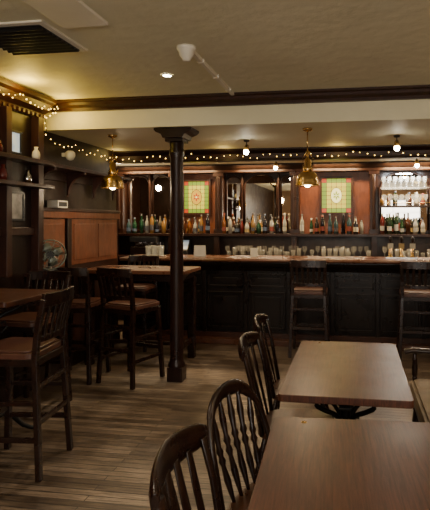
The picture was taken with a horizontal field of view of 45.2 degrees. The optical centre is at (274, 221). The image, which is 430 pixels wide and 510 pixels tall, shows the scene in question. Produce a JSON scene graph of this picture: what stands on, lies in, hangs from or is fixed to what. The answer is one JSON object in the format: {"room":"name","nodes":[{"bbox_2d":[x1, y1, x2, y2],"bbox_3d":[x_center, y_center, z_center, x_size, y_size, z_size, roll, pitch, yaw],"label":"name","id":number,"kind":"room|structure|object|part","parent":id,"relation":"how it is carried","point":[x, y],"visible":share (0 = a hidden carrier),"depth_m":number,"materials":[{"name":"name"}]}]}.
{"room":"bar","nodes":[
{"label":"bar","id":0,"kind":"room"},
{"bbox_2d":[44,131,115,210],"bbox_3d":[-2.865,0.190,2.068,0.100,2.760,9.400,0,0,9],"label":"wall","id":1,"kind":"structure","parent":0,"point":[80,197],"depth_m":5.79,"materials":[{"name":"paint"}]},
{"bbox_2d":[62,151,74,160],"bbox_3d":[-2.209,-0.708,5.457,0.142,0.105,0.104,0,0,9],"label":"security camera","id":2,"kind":"object","parent":1,"relation":"attached to","point":[70,155],"visible":1,"depth_m":5.42,"materials":[{"name":"white plastic"}]},
{"bbox_2d":[36,207,120,380],"bbox_3d":[-2.197,0.715,5.774,0.077,1.719,1.830,0,0,9],"label":"panelling","id":3,"kind":"object","parent":1,"relation":"attached to","point":[89,237],"visible":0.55,"depth_m":5.74,"materials":[{"name":"brown wood"}]},
{"bbox_2d":[47,200,67,207],"bbox_3d":[-2.241,-0.183,5.260,0.125,0.075,0.180,0,0,9],"label":"thermostat box","id":4,"kind":"object","parent":3,"relation":"on","point":[50,203],"visible":0.91,"depth_m":5.18,"materials":[{"name":"white plastic"}]},
{"bbox_2d":[44,163,130,200],"bbox_3d":[-2.112,-0.418,5.711,0.261,0.293,1.730,0,0,9],"label":"shelf","id":5,"kind":"object","parent":1,"relation":"attached to","point":[59,172],"visible":0.59,"depth_m":5.49,"materials":[{"name":"brown wood"}]},
{"bbox_2d":[0,320,429,509],"bbox_3d":[0.015,1.620,2.680,8.200,0.100,11.500,0,0,9],"label":"floor","id":6,"kind":"structure","parent":0,"point":[119,431],"depth_m":3.88,"materials":[{"name":"brown wood"}]},
{"bbox_2d":[0,77,56,400],"bbox_3d":[-2.287,0.200,4.457,0.298,2.740,1.600,0,0,9],"label":"shelving unit","id":7,"kind":"object","parent":6,"relation":"on","point":[21,242],"visible":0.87,"depth_m":4.57,"materials":[{"name":"brown wood"}]},
{"bbox_2d":[12,129,21,154],"bbox_3d":[-2.303,-0.705,4.485,0.022,0.210,0.214,0,0,9],"label":"picture frame","id":8,"kind":"object","parent":7,"relation":"attached to","point":[16,135],"visible":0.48,"depth_m":4.53,"materials":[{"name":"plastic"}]},
{"bbox_2d":[12,191,24,220],"bbox_3d":[-2.299,-0.140,4.510,0.022,0.260,0.244,0,0,9],"label":"picture frame","id":9,"kind":"object","parent":7,"relation":"attached to","point":[18,198],"visible":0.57,"depth_m":4.55,"materials":[{"name":"black plastic"}]},
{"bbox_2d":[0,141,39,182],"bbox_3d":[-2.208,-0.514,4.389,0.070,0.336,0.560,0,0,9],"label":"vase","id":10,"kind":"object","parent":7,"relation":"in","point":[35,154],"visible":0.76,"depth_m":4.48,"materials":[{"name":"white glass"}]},
{"bbox_2d":[42,239,66,270],"bbox_3d":[-2.152,0.317,4.872,0.292,0.306,0.150,0,0,-30],"label":"desk fan","id":11,"kind":"object","parent":7,"relation":"on","point":[49,254],"visible":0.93,"depth_m":4.85,"materials":[{"name":"grey metal"}]},
{"bbox_2d":[0,288,58,428],"bbox_3d":[-2.048,1.039,3.661,0.740,1.038,0.640,0,0,9],"label":"table","id":12,"kind":"object","parent":6,"relation":"on","point":[15,299],"visible":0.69,"depth_m":3.71,"materials":[{"name":"brown wood"}]},
{"bbox_2d":[0,271,71,400],"bbox_3d":[-2.054,1.005,4.326,0.468,1.133,0.521,0,0,12],"label":"bar stool","id":13,"kind":"object","parent":6,"relation":"on","point":[24,322],"visible":0.52,"depth_m":4.46,"materials":[{"name":"brown wood"}]},
{"bbox_2d":[0,286,74,481],"bbox_3d":[-1.620,1.005,3.314,0.521,1.133,0.468,0,0,2],"label":"bar stool","id":14,"kind":"object","parent":6,"relation":"on","point":[33,351],"visible":1,"depth_m":3.24,"materials":[{"name":"brown wood"}]},
{"bbox_2d":[45,267,110,384],"bbox_3d":[-1.987,1.005,5.143,0.468,1.133,0.521,0,0,6],"label":"bar stool","id":15,"kind":"object","parent":6,"relation":"on","point":[81,303],"visible":0.45,"depth_m":4.96,"materials":[{"name":"brown wood"}]},
{"bbox_2d":[96,267,164,389],"bbox_3d":[-1.443,1.005,5.059,0.468,1.133,0.521,0,0,26],"label":"bar stool","id":16,"kind":"object","parent":6,"relation":"on","point":[130,306],"visible":1,"depth_m":4.94,"materials":[{"name":"brown wood"}]},
{"bbox_2d":[114,255,159,351],"bbox_3d":[-1.746,1.005,6.434,0.468,1.133,0.521,0,0,9],"label":"bar stool","id":17,"kind":"object","parent":6,"relation":"on","point":[142,289],"visible":0.48,"depth_m":6.45,"materials":[{"name":"brown wood"}]},
{"bbox_2d":[85,265,200,364],"bbox_3d":[-1.505,1.045,5.772,1.200,1.050,0.620,0,0,9],"label":"table","id":18,"kind":"object","parent":6,"relation":"on","point":[140,273],"visible":0.42,"depth_m":5.77,"materials":[{"name":"brown wood"}]},
{"bbox_2d":[154,127,198,382],"bbox_3d":[-0.977,0.326,5.072,0.380,2.489,0.260,0,0,9],"label":"support post","id":19,"kind":"object","parent":6,"relation":"on","point":[177,137],"visible":1,"depth_m":5.01,"materials":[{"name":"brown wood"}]},
{"bbox_2d":[148,423,221,509],"bbox_3d":[-0.064,1.103,1.447,0.538,0.937,0.439,0,0,9],"label":"dining chair","id":20,"kind":"object","parent":6,"relation":"on","point":[185,441],"visible":1,"depth_m":1.52,"materials":[{"name":"brown wood"}]},
{"bbox_2d":[207,379,269,509],"bbox_3d":[0.010,1.124,2.057,0.515,0.896,0.438,0,0,29],"label":"chair","id":21,"kind":"object","parent":6,"relation":"on","point":[241,501],"visible":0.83,"depth_m":2.12,"materials":[{"name":"brown wood"}]},
{"bbox_2d":[116,161,429,319],"bbox_3d":[0.841,0.325,7.956,7.990,2.491,0.620,0,0,9],"label":"bar cabinet","id":22,"kind":"object","parent":6,"relation":"on","point":[367,176],"depth_m":8.11,"materials":[{"name":"brown wood"}]},
{"bbox_2d":[128,175,148,231],"bbox_3d":[-2.295,-0.316,8.615,0.400,0.951,0.032,0,0,9],"label":"mirror","id":23,"kind":"object","parent":22,"relation":"attached to","point":[138,189],"visible":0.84,"depth_m":8.62,"materials":[{"name":"clear glass"}]},
{"bbox_2d":[126,214,165,232],"bbox_3d":[-2.102,0.027,8.303,0.677,0.314,0.086,0,0,9],"label":"liquor bottles","id":24,"kind":"object","parent":22,"relation":"in","point":[141,224],"visible":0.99,"depth_m":8.29,"materials":[{"name":"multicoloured glass"}]},
{"bbox_2d":[130,236,163,254],"bbox_3d":[-2.090,0.389,8.306,0.460,0.300,0.345,0,0,9],"label":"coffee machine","id":25,"kind":"object","parent":22,"relation":"on","point":[143,244],"visible":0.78,"depth_m":8.19,"materials":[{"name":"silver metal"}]},
{"bbox_2d":[152,175,169,231],"bbox_3d":[-1.890,-0.316,8.551,0.380,0.951,0.032,0,0,9],"label":"mirror","id":26,"kind":"object","parent":22,"relation":"attached to","point":[161,183],"visible":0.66,"depth_m":8.56,"materials":[{"name":"clear glass"}]},
{"bbox_2d":[183,214,209,233],"bbox_3d":[-1.307,0.026,8.226,0.562,0.315,0.174,0,0,9],"label":"liquor bottles","id":27,"kind":"object","parent":22,"relation":"in","point":[195,229],"visible":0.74,"depth_m":8.15,"materials":[{"name":"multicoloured glass"}]},
{"bbox_3d":[-1.300,-0.410,8.440,0.490,0.590,0.035,0,0,9],"label":"stained glass panel","id":28,"kind":"part","parent":22,"relation":"part of","materials":[{"name":"glass"}]},
{"bbox_2d":[225,175,240,223],"bbox_3d":[-0.679,-0.303,8.362,0.290,0.926,0.032,0,0,9],"label":"mirror","id":29,"kind":"object","parent":22,"relation":"attached to","point":[232,183],"visible":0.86,"depth_m":8.37,"materials":[{"name":"clear glass"}]},
{"bbox_2d":[222,213,286,233],"bbox_3d":[-0.320,0.019,8.073,1.029,0.329,0.180,0,0,9],"label":"liquor bottles","id":30,"kind":"object","parent":22,"relation":"in","point":[229,227],"visible":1,"depth_m":8.03,"materials":[{"name":"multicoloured glass"}]},
{"bbox_2d":[244,173,277,231],"bbox_3d":[-0.230,-0.318,8.291,0.580,0.956,0.032,0,0,9],"label":"mirror","id":31,"kind":"object","parent":22,"relation":"attached to","point":[260,189],"visible":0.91,"depth_m":8.29,"materials":[{"name":"clear glass"}]},
{"bbox_2d":[280,175,290,231],"bbox_3d":[0.180,-0.303,8.227,0.210,0.926,0.032,0,0,9],"label":"mirror","id":32,"kind":"object","parent":22,"relation":"attached to","point":[285,180],"visible":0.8,"depth_m":8.23,"materials":[{"name":"clear glass"}]},
{"bbox_2d":[300,213,363,233],"bbox_3d":[0.875,0.021,7.889,0.976,0.325,0.181,0,0,9],"label":"liquor bottles","id":33,"kind":"object","parent":22,"relation":"in","point":[332,229],"visible":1,"depth_m":7.83,"materials":[{"name":"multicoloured glass"}]},
{"bbox_3d":[0.972,-0.420,8.084,0.530,0.610,0.035,0,0,9],"label":"stained glass panel","id":34,"kind":"part","parent":22,"relation":"part of","materials":[{"name":"glass"}]},
{"bbox_2d":[380,212,424,233],"bbox_3d":[1.930,0.019,7.723,0.669,0.329,0.181,0,0,9],"label":"liquor bottles","id":35,"kind":"object","parent":22,"relation":"in","point":[401,226],"visible":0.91,"depth_m":7.67,"materials":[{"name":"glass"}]},
{"bbox_2d":[378,186,429,213],"bbox_3d":[1.988,-0.340,7.814,0.790,0.420,0.225,0,0,9],"label":"display shelf","id":36,"kind":"object","parent":22,"relation":"attached to","point":[379,206],"visible":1,"depth_m":7.74,"materials":[{"name":"brown wood"}]},
{"bbox_2d":[380,191,397,205],"bbox_3d":[1.761,-0.361,7.892,0.256,0.215,0.082,0,0,9],"label":"bottles","id":37,"kind":"object","parent":36,"relation":"on","point":[382,200],"depth_m":7.87,"materials":[{"name":"clear glass"}]},
{"bbox_2d":[407,192,424,204],"bbox_3d":[2.159,-0.359,7.830,0.252,0.185,0.082,0,0,9],"label":"bottles","id":38,"kind":"object","parent":36,"relation":"on","point":[409,199],"depth_m":7.80,"materials":[{"name":"clear glass"}]},
{"bbox_2d":[379,171,429,231],"bbox_3d":[2.013,-0.318,7.940,0.760,0.956,0.032,0,0,9],"label":"mirror","id":39,"kind":"object","parent":22,"relation":"attached to","point":[403,182],"visible":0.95,"depth_m":7.94,"materials":[{"name":"clear glass"}]},
{"bbox_2d":[119,254,429,343],"bbox_3d":[1.284,1.022,6.596,6.693,1.104,0.670,0,0,9],"label":"bar counter","id":40,"kind":"object","parent":6,"relation":"on","point":[363,292],"depth_m":6.54,"materials":[{"name":"brown wood"}]},
{"bbox_2d":[144,254,166,255],"bbox_3d":[-1.673,0.400,7.094,0.340,0.140,0.340,0,0,9],"label":"glass tray","id":41,"kind":"object","parent":40,"relation":"on","point":[144,254],"visible":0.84,"depth_m":7.15,"materials":[{"name":"silver metal"}]},
{"bbox_2d":[183,239,191,254],"bbox_3d":[-1.498,0.409,8.211,0.260,0.260,0.260,0,0,9],"label":"cash register","id":42,"kind":"object","parent":40,"relation":"on","point":[187,250],"visible":0.43,"depth_m":8.18,"materials":[{"name":"black plastic"}]},
{"bbox_2d":[194,245,205,255],"bbox_3d":[-1.030,0.395,6.994,0.160,0.150,0.060,0,0,9],"label":"menu card","id":43,"kind":"object","parent":40,"relation":"on","point":[199,250],"visible":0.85,"depth_m":6.98,"materials":[{"name":"paper"}]},
{"bbox_2d":[250,248,257,256],"bbox_3d":[-0.285,0.410,6.907,0.100,0.120,0.060,0,0,-3],"label":"menu card","id":44,"kind":"object","parent":40,"relation":"on","point":[253,251],"visible":1,"depth_m":6.89,"materials":[{"name":"paper"}]},
{"bbox_2d":[385,236,417,257],"bbox_3d":[1.650,0.329,6.657,0.400,0.282,0.136,0,0,9],"label":"pump","id":45,"kind":"object","parent":40,"relation":"on","point":[390,245],"visible":0.96,"depth_m":6.63,"materials":[{"name":"gold metal"}]},
{"bbox_2d":[124,334,429,350],"bbox_3d":[1.278,1.535,6.297,6.613,0.070,0.118,0,0,9],"label":"rail","id":46,"kind":"object","parent":6,"relation":"on","point":[199,339],"visible":0.23,"depth_m":6.53,"materials":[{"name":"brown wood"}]},
{"bbox_2d":[238,331,332,478],"bbox_3d":[0.069,1.103,2.844,0.538,0.937,0.439,0,0,9],"label":"dining chair","id":47,"kind":"object","parent":6,"relation":"on","point":[247,340],"visible":0.46,"depth_m":2.93,"materials":[{"name":"brown wood"}]},
{"bbox_2d":[253,314,328,409],"bbox_3d":[0.122,1.103,3.440,0.538,0.937,0.439,0,0,6],"label":"dining chair","id":48,"kind":"object","parent":6,"relation":"on","point":[260,320],"visible":0.42,"depth_m":3.52,"materials":[{"name":"brown wood"}]},
{"bbox_2d":[288,260,329,357],"bbox_3d":[0.413,1.005,6.062,0.468,1.133,0.521,0,0,9],"label":"bar stool","id":49,"kind":"object","parent":6,"relation":"on","point":[308,290],"visible":0.97,"depth_m":5.88,"materials":[{"name":"brown wood"}]},
{"bbox_2d":[248,417,429,509],"bbox_3d":[0.258,1.188,1.567,0.645,0.738,1.115,0,0,6],"label":"pub table","id":50,"kind":"object","parent":6,"relation":"on","point":[307,463],"visible":1,"depth_m":1.70,"materials":[{"name":"brown wood"}]},
{"bbox_2d":[278,341,413,419],"bbox_3d":[0.411,1.188,2.932,0.635,0.738,1.120,0,0,9],"label":"pub table","id":51,"kind":"object","parent":6,"relation":"on","point":[350,376],"visible":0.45,"depth_m":2.67,"materials":[{"name":"brown wood"}]},
{"bbox_2d":[397,261,429,360],"bbox_3d":[1.643,1.005,5.850,0.468,1.133,0.521,0,0,12],"label":"bar stool","id":52,"kind":"object","parent":6,"relation":"on","point":[413,292],"visible":0.94,"depth_m":5.69,"materials":[{"name":"brown wood"}]},
{"bbox_2d":[404,347,429,422],"bbox_3d":[1.150,1.050,3.054,0.653,1.040,0.970,0,0,9],"label":"upholstered bench","id":53,"kind":"object","parent":6,"relation":"on","point":[420,388],"visible":0.73,"depth_m":3.35,"materials":[{"name":"beige fabric"}]},
{"bbox_2d":[0,0,429,99],"bbox_3d":[0.371,-1.240,0.752,6.900,0.100,7.800,0,0,9],"label":"ceiling","id":54,"kind":"structure","parent":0,"point":[252,45],"depth_m":3.50,"materials":[{"name":"beige paint"}]},
{"bbox_2d":[0,20,87,55],"bbox_3d":[-1.613,-1.175,3.304,0.570,0.030,0.530,0,0,9],"label":"ceiling vent","id":55,"kind":"object","parent":54,"relation":"attached to","point":[30,37],"depth_m":3.27,"materials":[{"name":"black metal"}]},
{"bbox_2d":[22,0,107,27],"bbox_3d":[-1.208,-1.180,2.593,0.290,0.020,0.950,0,0,9],"label":"ceiling access panel","id":56,"kind":"object","parent":54,"relation":"attached to","point":[66,13],"depth_m":2.86,"materials":[{"name":"white paint"}]},
{"bbox_2d":[161,73,172,77],"bbox_3d":[-0.872,-1.185,4.125,0.100,0.009,0.100,0,0,9],"label":"recessed light","id":57,"kind":"object","parent":54,"relation":"in","point":[168,75],"visible":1,"depth_m":4.11,"materials":[{"name":"white plastic"}]},
{"bbox_2d":[177,44,195,61],"bbox_3d":[-0.601,-1.140,3.465,0.130,0.100,0.130,0,0,9],"label":"smoke detector","id":58,"kind":"object","parent":54,"relation":"attached to","point":[186,51],"visible":1,"depth_m":3.43,"materials":[{"name":"white plastic"}]},
{"bbox_2d":[193,51,233,94],"bbox_3d":[-0.482,-1.175,4.099,0.050,0.029,1.190,0,0,9],"label":"cable conduit","id":59,"kind":"object","parent":54,"relation":"attached to","point":[196,56],"visible":0.91,"depth_m":4.00,"materials":[{"name":"white plastic"}]},
{"bbox_2d":[44,99,429,165],"bbox_3d":[0.618,-1.105,6.533,8.200,0.370,3.700,0,0,9],"label":"ceiling","id":60,"kind":"structure","parent":0,"point":[363,123],"depth_m":5.03,"materials":[{"name":"beige paint"}]},
{"bbox_2d":[101,134,123,189],"bbox_3d":[-1.717,-0.630,5.391,0.236,0.580,0.236,0,0,9],"label":"pendant lamp","id":61,"kind":"object","parent":60,"relation":"hanging from","point":[112,181],"visible":1,"depth_m":5.34,"materials":[{"name":"gold metal"}]},
{"bbox_2d":[0,89,427,161],"bbox_3d":[0.773,-0.938,5.981,6.870,0.340,2.596,0,0,-14],"label":"fairy lights","id":62,"kind":"object","parent":60,"relation":"attached to","point":[0,89],"visible":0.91,"depth_m":6.06,"materials":[{"name":"yellow plastic"}]},
{"bbox_2d":[49,85,429,112],"bbox_3d":[0.964,-1.143,4.540,6.700,0.095,0.129,0,0,9],"label":"crown molding","id":63,"kind":"structure","parent":60,"relation":"attached to","point":[409,92],"depth_m":4.71,"materials":[{"name":"brown wood"}]},
{"bbox_2d":[243,139,248,154],"bbox_3d":[-0.320,-0.835,5.711,0.070,0.170,0.092,0,0,9],"label":"spotlight fixture","id":64,"kind":"object","parent":60,"relation":"attached to","point":[246,147],"visible":1,"depth_m":5.69,"materials":[{"name":"glass"}]},
{"bbox_2d":[114,144,429,163],"bbox_3d":[1.222,-0.845,6.190,6.700,0.150,0.130,0,0,9],"label":"frieze","id":65,"kind":"object","parent":60,"relation":"attached to","point":[377,150],"visible":0.92,"depth_m":6.34,"materials":[{"name":"brown wood"}]},
{"bbox_2d":[273,162,277,169],"bbox_3d":[0.012,-0.835,7.380,0.070,0.170,0.092,0,0,9],"label":"spotlight fixture","id":66,"kind":"object","parent":60,"relation":"attached to","point":[275,167],"visible":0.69,"depth_m":7.35,"materials":[{"name":"glass"}]},
{"bbox_2d":[296,127,319,186],"bbox_3d":[0.319,-0.630,5.011,0.236,0.580,0.236,0,0,9],"label":"pendant lamp","id":67,"kind":"object","parent":60,"relation":"hanging from","point":[307,178],"visible":1,"depth_m":4.96,"materials":[{"name":"gold metal"}]},
{"bbox_2d":[393,135,399,150],"bbox_3d":[1.292,-0.835,5.408,0.070,0.170,0.092,0,0,9],"label":"spotlight fixture","id":68,"kind":"object","parent":60,"relation":"attached to","point":[396,143],"visible":1,"depth_m":5.38,"materials":[{"name":"black glass"}]},
{"bbox_2d":[415,158,418,167],"bbox_3d":[1.968,-0.835,7.073,0.070,0.170,0.092,0,0,9],"label":"spotlight fixture","id":69,"kind":"object","parent":60,"relation":"attached to","point":[416,160],"visible":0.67,"depth_m":7.05,"materials":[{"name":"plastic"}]}
]}

